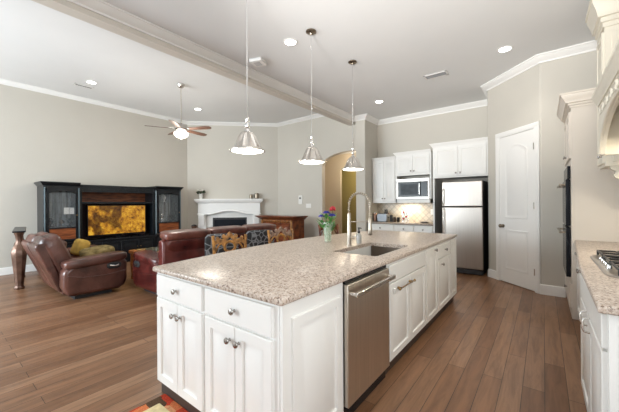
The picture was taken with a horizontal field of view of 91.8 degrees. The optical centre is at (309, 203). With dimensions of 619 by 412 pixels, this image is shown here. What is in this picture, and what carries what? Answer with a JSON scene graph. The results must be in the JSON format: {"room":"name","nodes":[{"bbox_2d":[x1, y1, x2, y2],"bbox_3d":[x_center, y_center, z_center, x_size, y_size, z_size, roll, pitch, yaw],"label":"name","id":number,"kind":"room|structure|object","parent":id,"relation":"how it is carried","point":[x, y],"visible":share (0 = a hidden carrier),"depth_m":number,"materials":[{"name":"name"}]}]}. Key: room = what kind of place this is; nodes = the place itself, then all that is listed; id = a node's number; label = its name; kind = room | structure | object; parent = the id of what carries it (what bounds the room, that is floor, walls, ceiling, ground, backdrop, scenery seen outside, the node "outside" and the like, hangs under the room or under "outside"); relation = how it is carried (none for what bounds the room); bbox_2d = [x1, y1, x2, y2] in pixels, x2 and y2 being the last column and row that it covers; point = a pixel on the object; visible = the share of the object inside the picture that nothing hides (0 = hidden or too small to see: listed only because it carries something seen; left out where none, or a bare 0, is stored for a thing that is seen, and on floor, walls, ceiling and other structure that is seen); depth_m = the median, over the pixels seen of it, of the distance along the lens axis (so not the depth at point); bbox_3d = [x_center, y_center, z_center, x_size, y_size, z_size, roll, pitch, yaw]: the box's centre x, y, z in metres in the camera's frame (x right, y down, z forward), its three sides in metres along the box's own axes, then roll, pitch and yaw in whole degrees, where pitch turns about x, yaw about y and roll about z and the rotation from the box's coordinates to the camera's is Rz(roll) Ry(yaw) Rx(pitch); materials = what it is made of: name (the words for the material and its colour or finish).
{"room":"kitchen","nodes":[
{"label":"kitchen","id":0,"kind":"room"},
{"bbox_2d":[0,84,187,267],"bbox_3d":[-6.261,-0.516,5.677,0.150,3.820,8.357,0,0,38],"label":"wall","id":1,"kind":"structure","parent":0,"point":[44,137],"depth_m":6.71,"materials":[{"name":"paint"}]},
{"bbox_2d":[0,264,36,275],"bbox_3d":[-6.011,1.319,5.702,0.193,0.145,8.387,0,0,38],"label":"baseboard","id":2,"kind":"structure","parent":1,"relation":"attached to","point":[7,270],"depth_m":5.95,"materials":[{"name":"paint"}]},
{"bbox_2d":[0,78,322,126],"bbox_3d":[-4.606,-2.396,6.492,11.037,0.084,3.359,0,0,-29],"label":"trim","id":3,"kind":"structure","parent":1,"relation":"attached to","point":[2,81],"depth_m":7.77,"materials":[{"name":"paint"}]},
{"bbox_2d":[0,0,317,122],"bbox_3d":[-3.942,-2.493,5.090,4.650,0.100,10.400,0,0,38],"label":"ceiling","id":4,"kind":"structure","parent":0,"point":[42,46],"depth_m":5.58,"materials":[{"name":"paint"}]},
{"bbox_2d":[73,83,93,88],"bbox_3d":[-4.659,-2.432,6.195,0.120,0.012,0.320,0,0,38],"label":"ceiling vent","id":5,"kind":"object","parent":4,"relation":"in","point":[76,84],"visible":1,"depth_m":6.19,"materials":[{"name":"metal"}]},
{"bbox_2d":[86,80,96,83],"bbox_3d":[-4.365,-2.435,6.003,0.190,0.009,0.190,0,0,38],"label":"recessed light","id":6,"kind":"object","parent":4,"relation":"in","point":[87,81],"visible":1,"depth_m":6.00,"materials":[{"name":"paint"}]},
{"bbox_2d":[144,83,211,139],"bbox_3d":[-2.633,-1.884,6.173,1.242,1.135,1.247,0,0,38],"label":"ceiling fan","id":7,"kind":"object","parent":4,"relation":"hanging from","point":[182,130],"visible":1,"depth_m":6.07,"materials":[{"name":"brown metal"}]},
{"bbox_2d":[31,0,354,125],"bbox_3d":[-2.044,-2.266,3.611,0.160,0.580,10.200,0,0,38],"label":"ceiling beam","id":8,"kind":"structure","parent":4,"relation":"attached to","point":[66,7],"depth_m":3.84,"materials":[{"name":"paint"}]},
{"bbox_2d":[187,125,277,228],"bbox_3d":[-2.312,-0.544,9.160,2.677,3.820,0.141,0,0,-7],"label":"wall","id":9,"kind":"structure","parent":0,"point":[212,168],"depth_m":9.07,"materials":[{"name":"paint"}]},
{"bbox_2d":[0,262,586,411],"bbox_3d":[-1.012,1.407,4.665,9.750,0.100,13.300,0,0,38],"label":"floor","id":10,"kind":"structure","parent":0,"point":[499,345],"depth_m":2.67,"materials":[{"name":"brown wood"}]},
{"bbox_2d":[11,227,26,289],"bbox_3d":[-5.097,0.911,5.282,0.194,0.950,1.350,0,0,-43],"label":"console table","id":11,"kind":"object","parent":10,"relation":"on","point":[18,253],"visible":0.93,"depth_m":4.84,"materials":[{"name":"brown metal"}]},
{"bbox_2d":[34,181,80,247],"bbox_3d":[-5.280,0.469,6.295,0.584,1.835,0.650,0,0,38],"label":"display cabinet","id":12,"kind":"object","parent":10,"relation":"on","point":[52,197],"visible":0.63,"depth_m":6.30,"materials":[{"name":"brown wood"}]},
{"bbox_2d":[49,218,52,227],"bbox_3d":[-5.361,0.385,6.212,0.090,0.200,0.088,0,0,38],"label":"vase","id":13,"kind":"object","parent":12,"relation":"on","point":[50,219],"visible":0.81,"depth_m":6.19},
{"bbox_2d":[46,191,70,226],"bbox_3d":[-5.476,0.088,6.478,0.014,0.780,0.510,0,0,38],"label":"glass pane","id":14,"kind":"object","parent":12,"relation":"attached to","point":[58,200],"depth_m":6.51,"materials":[{"name":"glass"}]},
{"bbox_2d":[64,208,73,213],"bbox_3d":[-5.097,0.146,6.360,0.021,0.140,0.180,0,0,38],"label":"photo frame","id":15,"kind":"object","parent":12,"relation":"in","point":[66,210],"visible":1,"depth_m":6.35,"materials":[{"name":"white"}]},
{"bbox_2d":[21,231,126,298],"bbox_3d":[-3.800,0.907,4.823,1.575,0.939,1.073,0,0,38],"label":"recliner","id":16,"kind":"object","parent":10,"relation":"on","point":[76,277],"visible":0.95,"depth_m":4.36,"materials":[{"name":"brown leather"}]},
{"bbox_2d":[70,239,89,255],"bbox_3d":[-3.888,0.737,5.090,0.400,0.290,0.225,0,0,38],"label":"throw pillow","id":17,"kind":"object","parent":16,"relation":"on","point":[78,244],"visible":0.85,"depth_m":4.98,"materials":[{"name":"yellow fabric"}]},
{"bbox_2d":[79,245,114,256],"bbox_3d":[-3.447,0.779,4.874,0.440,0.189,0.439,0,0,38],"label":"folded blanket","id":18,"kind":"object","parent":16,"relation":"on","point":[99,249],"visible":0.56,"depth_m":4.75,"materials":[{"name":"yellow fabric"}]},
{"bbox_2d":[84,235,155,261],"bbox_3d":[-4.595,1.090,7.172,0.580,0.585,1.566,0,0,38],"label":"media console","id":19,"kind":"object","parent":10,"relation":"on","point":[125,244],"visible":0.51,"depth_m":7.13,"materials":[{"name":"brown wood"}]},
{"bbox_2d":[86,205,145,238],"bbox_3d":[-4.548,0.408,7.125,0.220,0.775,1.240,0,0,38],"label":"television","id":20,"kind":"object","parent":19,"relation":"on","point":[101,220],"visible":1,"depth_m":7.05,"materials":[{"name":"black"}]},
{"bbox_2d":[80,185,154,238],"bbox_3d":[-4.617,0.189,7.184,0.540,1.214,1.566,0,0,38],"label":"hutch","id":21,"kind":"object","parent":19,"relation":"on","point":[89,194],"visible":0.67,"depth_m":7.21,"materials":[{"name":"brown wood"}]},
{"bbox_2d":[129,247,158,278],"bbox_3d":[-2.663,1.099,5.747,0.720,0.539,1.200,0,0,38],"label":"coffee table","id":22,"kind":"object","parent":10,"relation":"on","point":[156,249],"visible":0.08,"depth_m":5.48,"materials":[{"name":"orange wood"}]},
{"bbox_2d":[129,394,187,411],"bbox_3d":[-0.777,1.350,1.479,1.200,0.012,0.725,0,0,38],"label":"rug","id":23,"kind":"object","parent":10,"relation":"on","point":[163,403],"visible":1,"depth_m":2.00,"materials":[{"name":"fabric"}]},
{"bbox_2d":[152,186,183,246],"bbox_3d":[-3.888,0.460,8.082,0.584,1.835,0.740,0,0,38],"label":"display cabinet","id":24,"kind":"object","parent":10,"relation":"on","point":[171,207],"visible":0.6,"depth_m":8.11,"materials":[{"name":"black wood"}]},
{"bbox_2d":[159,193,169,220],"bbox_3d":[-4.114,0.079,8.224,0.014,0.780,0.600,0,0,38],"label":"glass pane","id":25,"kind":"object","parent":24,"relation":"attached to","point":[164,207],"depth_m":8.33,"materials":[{"name":"glass"}]},
{"bbox_2d":[157,272,205,411],"bbox_3d":[-0.705,0.916,2.158,0.605,0.878,0.582,0,0,38],"label":"base cabinet","id":26,"kind":"object","parent":10,"relation":"on","point":[181,313],"visible":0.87,"depth_m":1.92,"materials":[{"name":"paint"}]},
{"bbox_2d":[132,223,276,294],"bbox_3d":[-1.731,0.874,5.397,1.080,0.975,2.375,0,0,38],"label":"sofa","id":27,"kind":"object","parent":10,"relation":"on","point":[177,245],"visible":0.52,"depth_m":4.52,"materials":[{"name":"red leather"}]},
{"bbox_2d":[160,228,210,240],"bbox_3d":[-1.879,0.458,4.579,0.303,0.141,0.737,0,0,38],"label":"cushion","id":28,"kind":"object","parent":27,"relation":"on","point":[193,234],"depth_m":4.45,"materials":[{"name":"red leather"}]},
{"bbox_2d":[206,225,246,233],"bbox_3d":[-1.420,0.455,5.168,0.303,0.141,0.737,0,0,38],"label":"cushion","id":29,"kind":"object","parent":27,"relation":"on","point":[236,229],"depth_m":5.08,"materials":[{"name":"red leather"}]},
{"bbox_2d":[242,223,275,230],"bbox_3d":[-0.961,0.452,5.756,0.303,0.141,0.737,0,0,38],"label":"cushion","id":30,"kind":"object","parent":27,"relation":"on","point":[260,226],"depth_m":5.65,"materials":[{"name":"red leather"}]},
{"bbox_2d":[205,233,237,255],"bbox_3d":[-1.327,0.894,4.540,0.470,0.930,0.511,0,0,-17],"label":"dining chair","id":31,"kind":"object","parent":10,"relation":"on","point":[208,240],"visible":0.18,"depth_m":4.28,"materials":[{"name":"black fabric"}]},
{"bbox_2d":[194,199,262,228],"bbox_3d":[-2.367,0.607,8.827,1.980,1.520,0.496,0,0,-7],"label":"fireplace","id":32,"kind":"object","parent":10,"relation":"on","point":[211,212],"visible":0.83,"depth_m":8.95,"materials":[{"name":"paint"}]},
{"bbox_2d":[196,190,205,198],"bbox_3d":[-3.201,-0.287,8.836,0.251,0.276,0.259,0,0,-2],"label":"flower pot","id":33,"kind":"object","parent":32,"relation":"on","point":[199,191],"visible":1,"depth_m":8.81,"materials":[{"name":"white ceramic"}]},
{"bbox_2d":[194,199,262,200],"bbox_3d":[-2.387,-0.128,8.946,1.980,0.050,0.256,0,0,-7],"label":"mantel shelf","id":34,"kind":"object","parent":32,"relation":"attached to","point":[194,199],"depth_m":8.82,"materials":[{"name":"paint"}]},
{"bbox_2d":[211,232,246,253],"bbox_3d":[-0.930,0.855,3.639,0.447,1.005,0.466,0,0,-24],"label":"bar chair","id":35,"kind":"object","parent":10,"relation":"on","point":[224,241],"visible":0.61,"depth_m":3.80,"materials":[{"name":"brown wood"}]},
{"bbox_2d":[205,286,279,411],"bbox_3d":[-0.230,0.913,1.787,0.596,0.878,0.582,0,0,38],"label":"base cabinet","id":36,"kind":"object","parent":10,"relation":"on","point":[242,333],"visible":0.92,"depth_m":1.56,"materials":[{"name":"paint"}]},
{"bbox_2d":[246,230,273,247],"bbox_3d":[-0.886,0.891,5.118,0.470,0.930,0.511,0,0,-22],"label":"dining chair","id":37,"kind":"object","parent":10,"relation":"on","point":[254,237],"visible":0.17,"depth_m":4.87,"materials":[{"name":"black fabric"}]},
{"bbox_2d":[267,227,293,243],"bbox_3d":[-0.338,0.850,4.452,0.447,1.005,0.466,0,0,-30],"label":"bar chair","id":38,"kind":"object","parent":10,"relation":"on","point":[284,233],"visible":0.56,"depth_m":4.61,"materials":[{"name":"brown wood"}]},
{"bbox_2d":[255,215,307,241],"bbox_3d":[-0.772,0.835,8.108,1.410,1.040,0.590,0,0,38],"label":"chest","id":39,"kind":"object","parent":10,"relation":"on","point":[288,222],"visible":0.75,"depth_m":7.83,"materials":[{"name":"brown wood"}]},
{"bbox_2d":[280,282,343,411],"bbox_3d":[0.039,0.911,1.617,0.032,0.878,0.535,0,0,38],"label":"island end panel","id":40,"kind":"object","parent":10,"relation":"on","point":[311,326],"visible":0.89,"depth_m":1.58,"materials":[{"name":"paint"}]},
{"bbox_2d":[318,224,338,235],"bbox_3d":[0.459,0.845,5.545,0.447,1.005,0.466,0,0,-27],"label":"bar chair","id":41,"kind":"object","parent":10,"relation":"on","point":[319,226],"visible":0.24,"depth_m":5.68,"materials":[{"name":"brown wood"}]},
{"bbox_2d":[343,265,395,411],"bbox_3d":[0.209,0.912,2.229,0.668,0.874,0.630,0,0,38],"label":"dishwasher","id":42,"kind":"object","parent":10,"relation":"on","point":[366,352],"visible":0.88,"depth_m":1.99,"materials":[{"name":"silver metal"}]},
{"bbox_2d":[372,224,393,230],"bbox_3d":[1.869,0.907,7.382,0.675,0.860,0.637,0,0,38],"label":"base cabinet","id":43,"kind":"object","parent":10,"relation":"on","point":[388,227],"visible":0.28,"depth_m":7.11,"materials":[{"name":"paint"}]},
{"bbox_2d":[367,221,432,225],"bbox_3d":[2.213,0.454,7.121,1.550,0.038,0.628,0,0,38],"label":"countertop","id":44,"kind":"structure","parent":43,"relation":"on","point":[373,222],"depth_m":6.92,"materials":[{"name":"grey stone"}]},
{"bbox_2d":[373,212,376,220],"bbox_3d":[1.661,0.317,7.583,0.090,0.240,0.089,0,0,38],"label":"canister","id":45,"kind":"object","parent":44,"relation":"on","point":[374,213],"visible":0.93,"depth_m":7.55,"materials":[{"name":"orange metal"}]},
{"bbox_2d":[377,213,389,221],"bbox_3d":[1.835,0.335,7.423,0.280,0.203,0.170,0,0,38],"label":"toaster","id":46,"kind":"object","parent":44,"relation":"on","point":[381,217],"visible":1,"depth_m":7.36,"materials":[{"name":"silver metal"}]},
{"bbox_2d":[402,211,406,221],"bbox_3d":[2.269,0.298,7.109,0.150,0.270,0.148,0,0,38],"label":"stand","id":47,"kind":"object","parent":44,"relation":"on","point":[405,214],"visible":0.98,"depth_m":7.10,"materials":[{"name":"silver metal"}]},
{"bbox_2d":[343,246,425,374],"bbox_3d":[0.683,0.906,2.862,0.647,0.878,0.945,0,0,38],"label":"base cabinet","id":48,"kind":"object","parent":10,"relation":"on","point":[407,292],"visible":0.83,"depth_m":2.65,"materials":[{"name":"paint"}]},
{"bbox_2d":[394,225,413,231],"bbox_3d":[2.316,0.904,7.033,0.455,0.860,0.637,0,0,38],"label":"base cabinet","id":49,"kind":"object","parent":10,"relation":"on","point":[407,228],"visible":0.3,"depth_m":6.79,"materials":[{"name":"paint"}]},
{"bbox_2d":[414,225,432,232],"bbox_3d":[2.655,0.901,6.769,0.400,0.860,0.637,0,0,38],"label":"base cabinet","id":50,"kind":"object","parent":10,"relation":"on","point":[417,228],"visible":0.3,"depth_m":6.53,"materials":[{"name":"paint"}]},
{"bbox_2d":[422,245,437,333],"bbox_3d":[1.103,0.903,3.408,0.637,0.878,0.430,0,0,38],"label":"base cabinet","id":51,"kind":"object","parent":10,"relation":"on","point":[431,265],"visible":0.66,"depth_m":3.21,"materials":[{"name":"paint"}]},
{"bbox_2d":[434,238,456,320],"bbox_3d":[1.519,0.900,3.942,0.637,0.878,0.920,0,0,38],"label":"base cabinet","id":52,"kind":"object","parent":10,"relation":"on","point":[447,279],"visible":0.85,"depth_m":3.70,"materials":[{"name":"paint"}]},
{"bbox_2d":[429,137,487,232],"bbox_3d":[3.189,0.028,6.295,1.090,2.600,0.730,0,0,38],"label":"upper cabinet","id":53,"kind":"object","parent":10,"relation":"on","point":[467,158],"visible":0.93,"depth_m":6.09,"materials":[{"name":"paint"}]},
{"bbox_2d":[442,180,488,274],"bbox_3d":[3.108,0.446,5.973,0.700,1.765,0.860,0,0,38],"label":"refrigerator","id":54,"kind":"object","parent":10,"relation":"on","point":[464,203],"visible":0.8,"depth_m":5.65,"materials":[{"name":"silver metal"}]},
{"bbox_2d":[574,252,580,314],"bbox_3d":[3.046,0.890,2.873,0.733,0.878,0.920,0,0,38],"label":"base cabinet","id":55,"kind":"object","parent":10,"relation":"on","point":[577,269],"visible":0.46,"depth_m":3.28,"materials":[{"name":"paint"}]},
{"bbox_2d":[557,87,618,319],"bbox_3d":[3.547,0.025,3.612,0.841,2.600,1.060,0,0,38],"label":"oven tower","id":56,"kind":"object","parent":10,"relation":"on","point":[594,191],"visible":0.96,"depth_m":3.40,"materials":[{"name":"paint"}]},
{"bbox_2d":[557,166,570,276],"bbox_3d":[3.290,0.207,3.890,0.108,1.320,0.760,0,0,38],"label":"double oven","id":57,"kind":"object","parent":56,"relation":"in","point":[566,185],"visible":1,"depth_m":3.58,"materials":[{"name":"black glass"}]},
{"bbox_2d":[579,274,618,411],"bbox_3d":[1.859,0.898,1.436,0.838,0.878,0.996,0,0,38],"label":"base cabinet","id":58,"kind":"object","parent":10,"relation":"on","point":[599,331],"visible":0.89,"depth_m":1.40,"materials":[{"name":"paint"}]},
{"bbox_2d":[574,240,618,315],"bbox_3d":[2.414,0.435,2.138,0.818,0.036,2.847,0,0,38],"label":"countertop","id":59,"kind":"structure","parent":58,"relation":"on","point":[603,289],"depth_m":1.70,"materials":[{"name":"stone"}]},
{"bbox_2d":[590,250,618,278],"bbox_3d":[2.203,0.392,1.911,0.550,0.052,1.000,0,0,38],"label":"gas cooktop","id":60,"kind":"object","parent":59,"relation":"in","point":[608,264],"visible":1,"depth_m":2.02,"materials":[{"name":"silver metal"}]},
{"bbox_3d":[0.387,0.908,3.545,0.620,0.878,2.942,0,0,38],"label":"panel","id":61,"kind":"object","parent":10,"relation":"on","visible":0},
{"bbox_2d":[153,230,456,305],"bbox_3d":[0.385,0.449,3.221,1.470,0.036,3.570,0,0,38],"label":"countertop","id":62,"kind":"structure","parent":61,"relation":"on","point":[282,273],"depth_m":2.16,"materials":[{"name":"stone"}]},
{"bbox_2d":[346,192,371,245],"bbox_3d":[0.504,0.150,3.065,0.284,0.560,0.060,0,0,35],"label":"kitchen faucet","id":63,"kind":"object","parent":62,"relation":"on","point":[349,237],"visible":1,"depth_m":3.10,"materials":[{"name":"silver metal"}]},
{"bbox_2d":[356,227,361,242],"bbox_3d":[0.542,0.343,3.291,0.055,0.174,0.062,0,0,4],"label":"soap bottle","id":64,"kind":"object","parent":62,"relation":"on","point":[358,237],"visible":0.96,"depth_m":3.27,"materials":[{"name":"plastic"}]},
{"bbox_2d":[371,246,400,255],"bbox_3d":[0.615,0.559,2.909,0.499,0.182,0.834,0,0,38],"label":"sink","id":65,"kind":"object","parent":62,"relation":"in","point":[375,250],"visible":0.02,"depth_m":3.29,"materials":[{"name":"metal"}]},
{"bbox_3d":[0.209,0.320,3.428,0.122,0.225,0.122,0,0,38],"label":"glass vase","id":66,"kind":"object","parent":62,"relation":"on","visible":0},
{"bbox_2d":[316,215,326,240],"bbox_3d":[0.149,0.270,3.421,0.164,0.298,0.121,0,0,21],"label":"flower","id":67,"kind":"object","parent":66,"relation":"in","point":[321,221],"visible":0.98,"depth_m":3.42,"materials":[{"name":"green plant"}]},
{"bbox_2d":[319,211,330,240],"bbox_3d":[0.193,0.249,3.436,0.148,0.339,0.150,0,0,38],"label":"flower","id":68,"kind":"object","parent":66,"relation":"in","point":[325,212],"visible":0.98,"depth_m":3.40,"materials":[{"name":"green plant"}]},
{"bbox_2d":[324,214,335,238],"bbox_3d":[0.241,0.264,3.416,0.119,0.309,0.159,0,0,38],"label":"flower","id":69,"kind":"object","parent":66,"relation":"in","point":[329,218],"visible":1,"depth_m":3.41,"materials":[{"name":"green plant"}]},
{"bbox_2d":[324,206,336,239],"bbox_3d":[0.252,0.221,3.433,0.165,0.394,0.124,0,0,-27],"label":"rose","id":70,"kind":"object","parent":66,"relation":"in","point":[332,208],"visible":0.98,"depth_m":3.41,"materials":[{"name":"green plant"}]},
{"bbox_2d":[277,116,355,237],"bbox_3d":[0.163,-0.561,8.456,2.777,3.820,0.140,0,0,38],"label":"wall","id":71,"kind":"structure","parent":0,"point":[331,137],"depth_m":8.54,"materials":[{"name":"paint"}]},
{"bbox_2d":[298,195,301,203],"bbox_3d":[-0.268,-0.123,8.682,0.140,0.250,0.034,0,0,38],"label":"wall thermostat","id":72,"kind":"object","parent":71,"relation":"attached to","point":[299,196],"visible":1,"depth_m":8.67,"materials":[{"name":"white plastic"}]},
{"bbox_2d":[325,153,355,234],"bbox_3d":[1.195,-0.158,9.656,2.410,3.000,0.100,0,0,38],"label":"wall","id":73,"kind":"structure","parent":0,"point":[334,165],"depth_m":9.86,"materials":[{"name":"paint"}]},
{"bbox_2d":[103,0,594,119],"bbox_3d":[0.182,-2.201,2.319,4.940,0.100,11.100,0,0,38],"label":"ceiling","id":74,"kind":"structure","parent":0,"point":[394,44],"depth_m":3.91,"materials":[{"name":"paint"}]},
{"bbox_2d":[229,0,264,153],"bbox_3d":[-0.609,-1.323,2.922,0.344,1.646,0.344,0,0,38],"label":"pendant lamp","id":75,"kind":"object","parent":74,"relation":"hanging from","point":[247,142],"visible":1,"depth_m":2.86,"materials":[{"name":"silver metal"}]},
{"bbox_2d":[244,117,249,130],"bbox_3d":[-0.605,-0.771,2.922,0.068,0.150,0.067,0,0,38],"label":"socket","id":76,"kind":"object","parent":75,"relation":"attached to","point":[247,125],"depth_m":2.90,"materials":[{"name":"silver metal"}]},
{"bbox_2d":[249,57,266,66],"bbox_3d":[-0.770,-2.121,4.495,0.200,0.048,0.200,0,0,18],"label":"smoke detector","id":77,"kind":"object","parent":74,"relation":"attached to","point":[256,62],"visible":1,"depth_m":4.45,"materials":[{"name":"paint"}]},
{"bbox_2d":[283,38,297,45],"bbox_3d":[-0.252,-2.144,3.977,0.190,0.009,0.190,0,0,38],"label":"recessed light","id":78,"kind":"object","parent":74,"relation":"in","point":[289,41],"visible":1,"depth_m":3.98,"materials":[{"name":"paint"}]},
{"bbox_2d":[298,28,325,163],"bbox_3d":[0.024,-1.327,3.734,0.344,1.646,0.344,0,0,38],"label":"pendant lamp","id":79,"kind":"object","parent":74,"relation":"hanging from","point":[311,155],"visible":1,"depth_m":3.68,"materials":[{"name":"silver metal"}]},
{"bbox_2d":[309,136,313,146],"bbox_3d":[0.028,-0.775,3.734,0.068,0.150,0.067,0,0,38],"label":"socket","id":80,"kind":"object","parent":79,"relation":"attached to","point":[311,137],"depth_m":3.72,"materials":[{"name":"silver metal"}]},
{"bbox_2d":[342,60,364,170],"bbox_3d":[0.654,-1.332,4.542,0.344,1.646,0.344,0,0,38],"label":"pendant lamp","id":81,"kind":"object","parent":74,"relation":"hanging from","point":[352,164],"visible":1,"depth_m":4.49,"materials":[{"name":"silver metal"}]},
{"bbox_2d":[423,70,448,79],"bbox_3d":[2.120,-2.159,5.031,0.360,0.012,0.170,0,0,38],"label":"ceiling vent","id":82,"kind":"object","parent":74,"relation":"in","point":[442,73],"visible":1,"depth_m":5.03,"materials":[{"name":"metal"}]},
{"bbox_2d":[497,45,512,52],"bbox_3d":[2.734,-2.165,4.197,0.190,0.009,0.190,0,0,38],"label":"recessed light","id":83,"kind":"object","parent":74,"relation":"in","point":[503,49],"visible":1,"depth_m":4.20,"materials":[{"name":"paint"}]},
{"bbox_2d":[342,170,355,232],"bbox_3d":[1.960,-0.164,10.645,4.000,3.000,0.100,0,0,38],"label":"wall","id":84,"kind":"structure","parent":0,"point":[348,177],"depth_m":10.99,"materials":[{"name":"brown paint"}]},
{"bbox_2d":[356,120,377,231],"bbox_3d":[1.471,-0.570,7.664,0.260,3.820,0.700,0,0,38],"label":"wall column","id":85,"kind":"structure","parent":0,"point":[366,131],"depth_m":7.41,"materials":[{"name":"paint"}]},
{"bbox_2d":[377,106,487,181],"bbox_3d":[2.741,-0.419,7.194,2.920,3.500,0.120,0,0,38],"label":"wall","id":86,"kind":"structure","parent":0,"point":[418,133],"depth_m":7.04,"materials":[{"name":"paint"}]},
{"bbox_2d":[372,156,395,202],"bbox_3d":[1.919,-0.585,7.513,0.608,1.123,0.377,0,0,38],"label":"upper cabinet","id":87,"kind":"object","parent":86,"relation":"attached to","point":[383,168],"visible":0.95,"depth_m":7.37,"materials":[{"name":"paint"}]},
{"bbox_2d":[378,203,432,221],"bbox_3d":[2.412,0.203,7.372,1.566,0.460,0.010,0,0,38],"label":"backsplash","id":88,"kind":"structure","parent":86,"relation":"attached to","point":[416,212],"depth_m":7.32,"materials":[{"name":"tile"}]},
{"bbox_2d":[393,149,432,202],"bbox_3d":[2.465,-0.627,7.087,0.872,1.200,0.377,0,0,38],"label":"upper cabinet","id":89,"kind":"object","parent":86,"relation":"attached to","point":[417,162],"visible":0.94,"depth_m":6.92,"materials":[{"name":"paint"}]},
{"bbox_2d":[397,178,429,198],"bbox_3d":[2.473,-0.355,7.056,0.755,0.468,0.388,0,0,38],"label":"microwave","id":90,"kind":"object","parent":89,"relation":"in","point":[416,188],"visible":1,"depth_m":6.91,"materials":[{"name":"silver metal"}]},
{"bbox_2d":[487,51,596,296],"bbox_3d":[3.753,-0.426,4.895,0.866,3.500,2.598,0,0,-11],"label":"wall","id":91,"kind":"structure","parent":0,"point":[531,96],"depth_m":4.38,"materials":[{"name":"paint"}]},
{"bbox_2d":[66,0,597,124],"bbox_3d":[0.104,-2.098,2.380,4.740,0.105,10.700,0,0,38],"label":"trim","id":92,"kind":"structure","parent":91,"relation":"attached to","point":[100,7],"depth_m":4.38,"materials":[{"name":"paint"}]},
{"bbox_2d":[488,269,495,278],"bbox_3d":[3.287,1.255,5.396,0.018,0.145,0.205,0,0,-7],"label":"baseboard","id":93,"kind":"structure","parent":91,"relation":"attached to","point":[491,273],"depth_m":5.39,"materials":[{"name":"paint"}]},
{"bbox_2d":[498,129,534,290],"bbox_3d":[3.313,0.091,4.848,0.085,2.448,0.702,0,0,-7],"label":"door","id":94,"kind":"structure","parent":91,"relation":"in","point":[516,151],"depth_m":4.83,"materials":[{"name":"paint"}]},
{"bbox_2d":[495,121,540,293],"bbox_3d":[3.340,0.051,4.857,0.027,2.551,0.868,0,0,-7],"label":"trim","id":95,"kind":"structure","parent":91,"relation":"attached to","point":[536,125],"depth_m":4.49,"materials":[{"name":"paint"}]},
{"bbox_2d":[540,284,565,297],"bbox_3d":[3.510,1.253,4.354,0.314,0.145,0.049,0,0,38],"label":"baseboard","id":96,"kind":"structure","parent":91,"relation":"attached to","point":[558,291],"depth_m":4.33,"materials":[{"name":"paint"}]},
{"bbox_3d":[1.473,-0.410,0.168,0.120,3.500,9.080,0,0,38],"label":"wall","id":97,"kind":"structure","parent":0,"visible":0},
{"bbox_2d":[585,0,618,178],"bbox_3d":[3.142,-1.092,2.924,0.621,1.880,0.485,0,0,38],"label":"upper cabinet","id":98,"kind":"object","parent":97,"relation":"attached to","point":[602,17],"visible":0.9,"depth_m":2.93,"materials":[{"name":"paint"}]},
{"bbox_2d":[592,39,618,155],"bbox_3d":[2.246,-1.297,1.792,0.641,1.733,1.970,0,0,38],"label":"range hood","id":99,"kind":"object","parent":97,"relation":"attached to","point":[605,96],"visible":1,"depth_m":2.42,"materials":[{"name":"paint"}]},
{"bbox_2d":[592,39,618,106],"bbox_3d":[2.248,-0.926,1.792,0.641,0.100,1.970,0,0,38],"label":"mantel shelf","id":100,"kind":"object","parent":99,"relation":"attached to","point":[611,71],"depth_m":2.18,"materials":[{"name":"paint"}]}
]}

